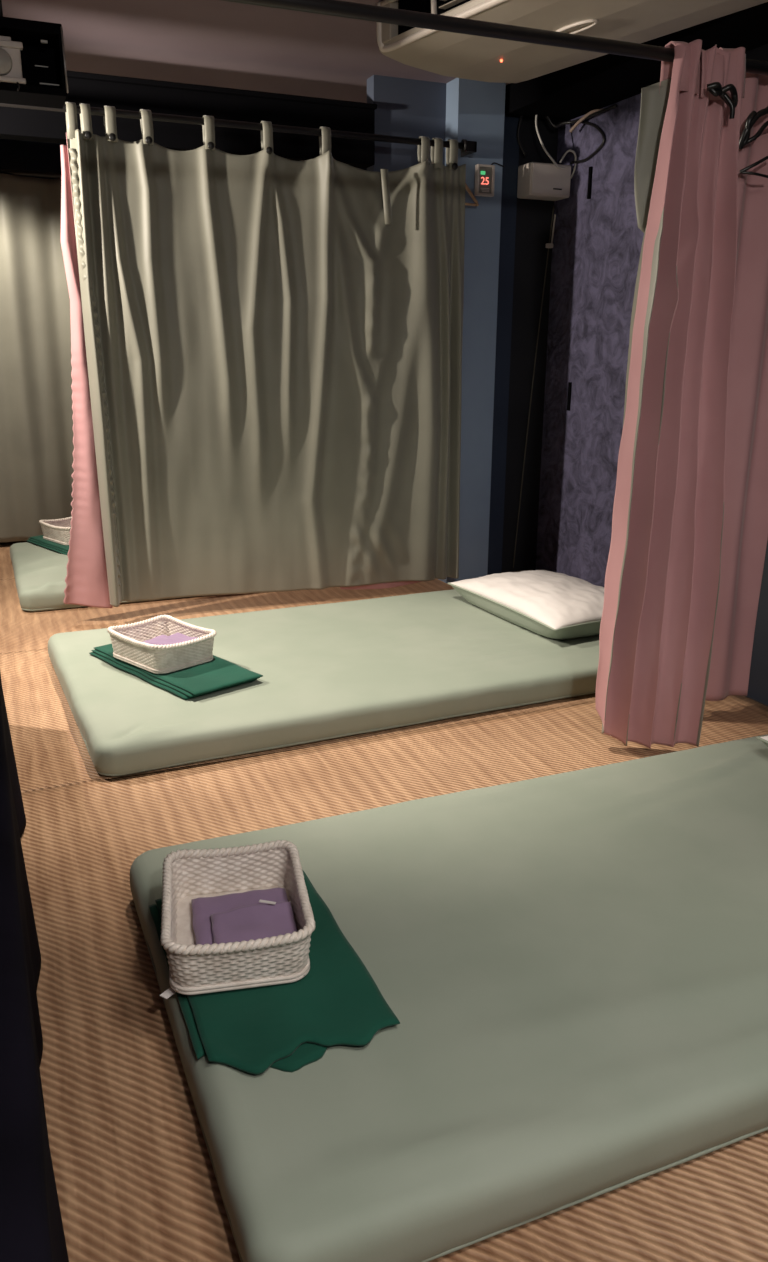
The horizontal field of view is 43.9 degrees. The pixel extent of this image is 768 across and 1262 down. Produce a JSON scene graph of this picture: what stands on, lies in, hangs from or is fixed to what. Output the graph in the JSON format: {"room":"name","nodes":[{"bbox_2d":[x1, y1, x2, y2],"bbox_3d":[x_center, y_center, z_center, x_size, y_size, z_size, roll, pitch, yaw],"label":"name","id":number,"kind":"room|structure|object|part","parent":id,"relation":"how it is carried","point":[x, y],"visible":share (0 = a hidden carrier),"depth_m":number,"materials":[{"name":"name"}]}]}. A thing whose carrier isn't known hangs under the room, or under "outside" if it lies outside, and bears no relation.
{"room":"massage room","nodes":[
{"label":"massage room","id":0,"kind":"room"},
{"bbox_2d":[0,673,68,1261],"bbox_3d":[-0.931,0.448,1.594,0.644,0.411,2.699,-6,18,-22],"label":"curtain","id":1,"kind":"object","parent":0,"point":[31,1225],"visible":1,"depth_m":0.97,"materials":[{"name":"black fabric"}]},
{"bbox_2d":[0,139,366,178],"bbox_3d":[-1.772,-1.695,5.677,3.900,2.206,0.100,-6,18,-22],"label":"wall","id":2,"kind":"structure","parent":0,"point":[14,154],"depth_m":5.26,"materials":[{"name":"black paint"}]},
{"bbox_2d":[1,0,510,102],"bbox_3d":[-0.097,-1.782,2.026,4.500,0.060,7.800,-6,18,-22],"label":"ceiling","id":3,"kind":"structure","parent":0,"point":[216,43],"depth_m":3.62,"materials":[{"name":"paint"}]},
{"bbox_2d":[0,0,68,108],"bbox_3d":[-1.551,-1.821,2.836,1.126,0.342,0.185,-6,18,-22],"label":"speaker","id":4,"kind":"object","parent":3,"relation":"attached to","point":[43,61],"visible":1,"depth_m":3.02,"materials":[{"name":"black paint"}]},
{"bbox_2d":[0,36,25,90],"bbox_3d":[-1.221,-1.751,2.938,0.206,0.151,0.086,-6,18,-22],"label":"lamp","id":5,"kind":"object","parent":4,"relation":"in","point":[10,56],"visible":0.98,"depth_m":2.93,"materials":[{"name":"beige plastic"}]},
{"bbox_3d":[-1.587,-1.777,2.933,1.122,0.202,0.010,-6,18,-22],"label":"panel","id":6,"kind":"part","parent":4,"relation":"part of","materials":[{"name":"black paint"}]},
{"bbox_2d":[376,0,767,82],"bbox_3d":[0.739,-1.842,2.673,0.705,0.174,1.780,-10,20,-32],"label":"air conditioner","id":7,"kind":"object","parent":3,"relation":"attached to","point":[450,54],"visible":0.8,"depth_m":2.96,"materials":[{"name":"white plastic"}]},
{"bbox_3d":[0.018,-2.009,3.142,0.034,0.120,0.057,-10,20,-32],"label":"panel","id":8,"kind":"part","parent":7,"relation":"part of","materials":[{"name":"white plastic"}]},
{"bbox_2d":[367,75,558,571],"bbox_3d":[0.357,-1.337,4.513,0.910,2.206,0.090,-6,18,-22],"label":"wall","id":9,"kind":"structure","parent":0,"point":[533,217],"depth_m":4.52,"materials":[{"name":"black paint"}]},
{"bbox_2d":[0,71,376,167],"bbox_3d":[-1.433,-1.964,3.535,2.992,0.231,0.125,-6,18,-22],"label":"trim","id":10,"kind":"structure","parent":9,"relation":"attached to","point":[96,90],"depth_m":3.77,"materials":[{"name":"black paint"}]},
{"bbox_2d":[517,115,526,156],"bbox_3d":[0.618,-2.248,4.225,0.064,0.256,0.025,-13,21,-39],"label":"cable","id":11,"kind":"object","parent":9,"relation":"hanging from","point":[521,116],"visible":0.66,"depth_m":4.23,"materials":[{"name":"black plastic"}]},
{"bbox_2d":[513,205,554,567],"bbox_3d":[0.727,-1.153,4.662,0.132,1.720,0.018,-6,18,-22],"label":"cable","id":12,"kind":"object","parent":9,"relation":"attached to","point":[553,205],"visible":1,"depth_m":4.65,"materials":[{"name":"brown plastic"}]},
{"bbox_2d":[545,215,555,247],"bbox_3d":[0.781,-1.873,4.461,0.037,0.145,0.025,-6,18,-22],"label":"clip","id":13,"kind":"object","parent":9,"relation":"attached to","point":[548,245],"visible":1,"depth_m":4.46,"materials":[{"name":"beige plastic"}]},
{"bbox_2d":[439,78,505,582],"bbox_3d":[0.376,-1.322,4.464,0.225,2.206,0.200,-6,18,-22],"label":"wall pillar","id":14,"kind":"structure","parent":0,"point":[475,110],"depth_m":4.33,"materials":[{"name":"blue paint"}]},
{"bbox_2d":[0,103,476,156],"bbox_3d":[-1.178,-1.872,3.424,3.354,0.050,0.143,-6,18,-22],"label":"curtain rod","id":15,"kind":"object","parent":14,"relation":"attached to","point":[466,147],"visible":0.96,"depth_m":3.67,"materials":[{"name":"black metal"}]},
{"bbox_2d":[60,102,465,607],"bbox_3d":[-0.454,-1.045,3.915,1.793,1.898,0.135,-6,18,-20],"label":"curtain","id":16,"kind":"object","parent":15,"relation":"hanging from","point":[266,347],"visible":1,"depth_m":3.89,"materials":[{"name":"grey-green cotton fabric"},{"name":"pink cotton lining"}]},
{"bbox_2d":[460,139,467,152],"bbox_3d":[0.334,-2.030,3.984,0.012,0.050,0.050,-6,18,-22],"label":"bracket","id":17,"kind":"object","parent":15,"relation":"attached to","point":[464,143],"depth_m":3.97,"materials":[{"name":"black metal"}]},
{"bbox_2d":[465,184,478,205],"bbox_3d":[0.357,-1.902,4.120,0.107,0.117,0.057,-6,18,-22],"label":"wooden bracket","id":18,"kind":"object","parent":14,"relation":"attached to","point":[467,187],"visible":0.77,"depth_m":4.12,"materials":[{"name":"brown wood"}]},
{"bbox_3d":[0.363,-1.855,4.137,0.093,0.018,0.056,-6,18,-22],"label":"arm","id":19,"kind":"part","parent":18,"relation":"part of","materials":[{"name":"brown wood"}]},
{"bbox_2d":[474,162,504,196],"bbox_3d":[0.469,-1.972,4.158,0.156,0.140,0.037,-9,19,-28],"label":"controller","id":20,"kind":"object","parent":14,"relation":"attached to","point":[484,174],"visible":1,"depth_m":4.13,"materials":[{"name":"beige plastic"}]},
{"bbox_3d":[0.438,-1.960,4.143,0.084,0.124,0.028,-6,18,-22],"label":"frame","id":21,"kind":"part","parent":20,"relation":"part of","materials":[{"name":"beige plastic"}]},
{"bbox_3d":[0.436,-1.960,4.144,0.064,0.105,0.021,-6,18,-22],"label":"display panel","id":22,"kind":"part","parent":20,"relation":"part of","materials":[{"name":"grey plastic"}]},
{"bbox_2d":[487,116,519,574],"bbox_3d":[0.522,-1.349,4.559,0.120,2.206,0.130,-6,18,-22],"label":"pillar","id":23,"kind":"structure","parent":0,"point":[510,144],"depth_m":4.50,"materials":[{"name":"blue paint"}]},
{"bbox_2d":[517,162,570,200],"bbox_3d":[0.724,-2.027,4.296,0.210,0.135,0.126,-6,18,-22],"label":"junction box","id":24,"kind":"object","parent":23,"relation":"attached to","point":[536,181],"visible":0.99,"depth_m":4.25,"materials":[{"name":"beige plastic"}]},
{"bbox_3d":[0.746,-2.012,4.245,0.200,0.125,0.006,-6,18,-22],"label":"lid","id":25,"kind":"part","parent":24,"relation":"part of","materials":[{"name":"beige plastic"}]},
{"bbox_2d":[559,150,576,178],"bbox_3d":[0.824,-2.092,4.262,0.071,0.114,0.041,-6,18,-22],"label":"cable","id":26,"kind":"object","parent":24,"relation":"attached to","point":[567,151],"visible":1,"depth_m":4.25,"materials":[{"name":"grey plastic"}]},
{"bbox_2d":[535,93,643,586],"bbox_3d":[1.558,-0.885,3.017,0.100,2.206,7.800,-6,18,-22],"label":"wall","id":27,"kind":"structure","parent":0,"point":[597,240],"depth_m":4.33,"materials":[{"name":"paint"}]},
{"bbox_2d":[535,115,564,168],"bbox_3d":[0.735,-2.177,4.197,0.144,0.254,0.047,2,17,7],"label":"cable","id":28,"kind":"object","parent":27,"relation":"hanging from","point":[536,126],"visible":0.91,"depth_m":4.19,"materials":[{"name":"grey plastic"}]},
{"bbox_2d":[567,382,571,410],"bbox_3d":[0.876,-1.109,4.502,0.008,0.130,0.020,-6,18,-22],"label":"tape strip","id":29,"kind":"object","parent":27,"relation":"attached to","point":[569,383],"visible":1,"depth_m":4.50,"materials":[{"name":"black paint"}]},
{"bbox_2d":[546,104,616,127],"bbox_3d":[0.859,-2.242,4.111,0.092,0.084,0.393,-15,22,-41],"label":"cable","id":30,"kind":"object","parent":27,"relation":"hanging from","point":[551,123],"visible":0.86,"depth_m":4.17,"materials":[{"name":"black plastic"}]},
{"bbox_2d":[569,109,601,132],"bbox_3d":[0.875,-2.210,4.122,0.015,0.069,0.189,-11,20,-34],"label":"cable","id":31,"kind":"object","parent":27,"relation":"hanging from","point":[580,120],"visible":1,"depth_m":4.13,"materials":[{"name":"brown plastic"}]},
{"bbox_2d":[571,121,605,163],"bbox_3d":[0.893,-2.152,4.154,0.012,0.184,0.247,-6,18,-22],"label":"cable","id":32,"kind":"object","parent":27,"relation":"attached to","point":[582,122],"visible":0.91,"depth_m":4.12,"materials":[{"name":"black plastic"}]},
{"bbox_2d":[587,166,592,198],"bbox_3d":[0.905,-1.969,4.183,0.012,0.130,0.016,-6,18,-22],"label":"tape strip","id":33,"kind":"object","parent":27,"relation":"attached to","point":[590,172],"visible":1,"depth_m":4.18,"materials":[{"name":"black paint"}]},
{"bbox_2d":[504,2,767,121],"bbox_3d":[1.019,-2.106,3.445,0.320,0.115,1.820,-6,18,-22],"label":"trim","id":34,"kind":"structure","parent":27,"relation":"attached to","point":[566,94],"depth_m":3.65,"materials":[{"name":"black paint"}]},
{"bbox_2d":[745,44,767,61],"bbox_3d":[1.332,-1.870,3.132,0.025,0.155,0.900,-6,18,-22],"label":"trim","id":35,"kind":"structure","parent":27,"relation":"attached to","point":[760,53],"depth_m":3.23,"materials":[{"name":"black paint"}]},
{"bbox_2d":[747,540,767,705],"bbox_3d":[2.092,-0.359,1.258,0.330,2.206,3.800,-6,18,-22],"label":"wall","id":36,"kind":"structure","parent":0,"point":[758,677],"depth_m":3.09,"materials":[{"name":"blue paint"}]},
{"bbox_2d":[219,0,767,74],"bbox_3d":[-0.376,-1.274,1.887,3.567,0.076,0.058,-6,18,-22],"label":"curtain rod","id":37,"kind":"object","parent":36,"relation":"attached to","point":[337,8],"visible":1,"depth_m":2.11,"materials":[{"name":"black metal"}]},
{"bbox_2d":[596,39,745,748],"bbox_3d":[0.753,-0.559,2.537,0.310,1.802,0.247,-1,17,-4],"label":"curtain","id":38,"kind":"object","parent":37,"relation":"hanging from","point":[662,576],"visible":1,"depth_m":2.51,"materials":[{"name":"fabric"}]},
{"bbox_3d":[0.825,-1.293,2.323,0.098,0.075,0.027,-6,18,-22],"label":"tie cord","id":39,"kind":"part","parent":38,"relation":"part of","materials":[{"name":"black plastic"}]},
{"bbox_2d":[705,73,767,700],"bbox_3d":[1.018,-0.615,2.725,0.354,1.767,0.108,-6,18,-22],"label":"curtain","id":40,"kind":"object","parent":37,"relation":"hanging from","point":[745,522],"visible":0.45,"depth_m":2.78,"materials":[{"name":"fabric"}]},
{"bbox_3d":[0.973,-1.215,2.481,0.092,0.062,0.020,-2,17,-9],"label":"tie cord","id":41,"kind":"part","parent":40,"relation":"part of","materials":[{"name":"black fabric"}]},
{"bbox_3d":[0.975,-1.312,2.458,0.124,0.130,0.036,-6,18,-22],"label":"tie cord","id":42,"kind":"part","parent":40,"relation":"part of","materials":[{"name":"black fabric"}]},
{"bbox_3d":[-0.109,0.387,2.671,4.500,0.054,7.800,-6,18,-22],"label":"floor","id":43,"kind":"structure","parent":0,"visible":0},
{"bbox_2d":[0,541,27,579],"bbox_3d":[-1.506,-0.467,5.403,3.830,0.004,1.139,-6,18,-22],"label":"mat","id":44,"kind":"object","parent":43,"relation":"on","point":[6,568],"visible":0.02,"depth_m":5.06,"materials":[{"name":"beige wicker"}]},
{"bbox_2d":[0,570,530,653],"bbox_3d":[-1.045,-0.150,4.348,3.830,0.004,1.248,-6,18,-22],"label":"mat","id":45,"kind":"object","parent":43,"relation":"on","point":[21,630],"visible":0.25,"depth_m":4.17,"materials":[{"name":"beige wicker"}]},
{"bbox_2d":[10,542,194,610],"bbox_3d":[-0.885,-0.388,4.928,1.937,0.115,1.177,-6,18,-22],"label":"mattress","id":46,"kind":"object","parent":45,"relation":"on","point":[40,573],"visible":0.11,"depth_m":4.34,"materials":[{"name":"green fabric"}]},
{"bbox_2d":[26,535,68,555],"bbox_3d":[-1.600,-0.450,4.949,0.271,0.026,0.628,-14,22,-41],"label":"towel","id":47,"kind":"object","parent":46,"relation":"on","point":[38,540],"visible":0.16,"depth_m":4.92,"materials":[{"name":"green fabric"}]},
{"bbox_2d":[39,516,71,544],"bbox_3d":[-1.641,-0.532,5.020,0.246,0.098,0.316,-15,23,-42],"label":"wicker basket","id":48,"kind":"object","parent":47,"relation":"on","point":[54,530],"visible":0.44,"depth_m":4.96,"materials":[{"name":"white wicker"}]},
{"bbox_2d":[0,649,595,791],"bbox_3d":[-0.563,0.181,3.243,3.830,0.004,1.248,-6,18,-22],"label":"mat","id":49,"kind":"object","parent":43,"relation":"on","point":[49,747],"visible":0.11,"depth_m":2.88,"materials":[{"name":"beige wicker"}]},
{"bbox_2d":[48,589,598,776],"bbox_3d":[-0.021,0.069,3.429,2.157,0.104,1.172,-7,18,-24],"label":"mattress","id":50,"kind":"object","parent":49,"relation":"on","point":[348,668],"visible":0.7,"depth_m":3.04,"materials":[{"name":"green fabric"}]},
{"bbox_2d":[89,643,262,699],"bbox_3d":[-0.689,0.107,3.103,0.272,0.025,0.627,-15,22,-42],"label":"towel","id":51,"kind":"object","parent":50,"relation":"on","point":[217,674],"visible":0.48,"depth_m":2.97,"materials":[{"name":"green fabric"}]},
{"bbox_2d":[107,615,216,673],"bbox_3d":[-0.725,0.040,3.113,0.316,0.098,0.246,15,22,41],"label":"wicker basket","id":52,"kind":"object","parent":51,"relation":"on","point":[128,645],"visible":0.97,"depth_m":3.06,"materials":[{"name":"white wicker"}]},
{"bbox_2d":[143,632,197,644],"bbox_3d":[-0.721,0.049,3.117,0.214,0.058,0.171,13,20,35],"label":"cloth","id":53,"kind":"object","parent":52,"relation":"in","point":[178,637],"visible":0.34,"depth_m":3.11,"materials":[{"name":"fabric"}]},
{"bbox_2d":[447,570,603,638],"bbox_3d":[0.658,-0.134,3.755,0.506,0.125,0.764,-8,18,-25],"label":"pillow","id":54,"kind":"object","parent":50,"relation":"on","point":[549,604],"visible":0.82,"depth_m":3.60,"materials":[{"name":"white fabric"}]},
{"bbox_2d":[20,695,767,1261],"bbox_3d":[0.008,0.695,1.524,3.500,0.004,2.498,-6,18,-22],"label":"mat","id":55,"kind":"object","parent":43,"relation":"on","point":[135,1178],"visible":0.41,"depth_m":1.65,"materials":[{"name":"beige wicker"}]},
{"bbox_2d":[130,734,767,1261],"bbox_3d":[0.572,0.523,1.907,1.984,0.107,1.025,-6,18,-22],"label":"mattress","id":56,"kind":"object","parent":55,"relation":"on","point":[572,967],"visible":0.85,"depth_m":1.50,"materials":[{"name":"green fabric"}]},
{"bbox_2d":[149,869,399,1074],"bbox_3d":[-0.215,0.560,1.600,0.332,0.021,0.510,-6,18,-22],"label":"towel","id":57,"kind":"object","parent":56,"relation":"on","point":[289,1027],"visible":0.49,"depth_m":1.47,"materials":[{"name":"green fabric"}]},
{"bbox_2d":[160,840,314,994],"bbox_3d":[-0.255,0.484,1.638,0.246,0.098,0.316,-3,17,-11],"label":"wicker basket","id":58,"kind":"object","parent":57,"relation":"on","point":[194,969],"visible":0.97,"depth_m":1.61,"materials":[{"name":"white wicker"}]},
{"bbox_2d":[191,888,297,944],"bbox_3d":[-0.242,0.501,1.646,0.174,0.043,0.206,-4,17,-13],"label":"cloth","id":59,"kind":"object","parent":58,"relation":"in","point":[254,914],"visible":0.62,"depth_m":1.64,"materials":[{"name":"fabric"}]},
{"bbox_2d":[756,736,767,746],"bbox_3d":[1.265,0.332,2.190,0.426,0.123,0.664,-6,18,-22],"label":"pillow","id":60,"kind":"object","parent":56,"relation":"on","point":[764,739],"visible":1,"depth_m":2.39,"materials":[{"name":"white fabric"}]},
{"bbox_3d":[-2.133,-0.465,1.532,0.100,2.206,7.800,-6,18,-22],"label":"wall","id":61,"kind":"structure","parent":0,"visible":0},
{"bbox_2d":[0,169,61,177],"bbox_3d":[-1.602,-2.409,5.051,3.892,0.050,0.050,-6,18,-22],"label":"curtain rod","id":62,"kind":"object","parent":61,"relation":"attached to","point":[5,171],"visible":0.02,"depth_m":4.95,"materials":[{"name":"black metal"}]},
{"bbox_2d":[0,173,73,541],"bbox_3d":[-1.700,-1.466,5.292,3.401,1.915,0.098,-6,18,-22],"label":"curtain","id":63,"kind":"object","parent":62,"relation":"hanging from","point":[37,447],"visible":0.14,"depth_m":5.20,"materials":[{"name":"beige grey-green cotton cloth"}]}
]}

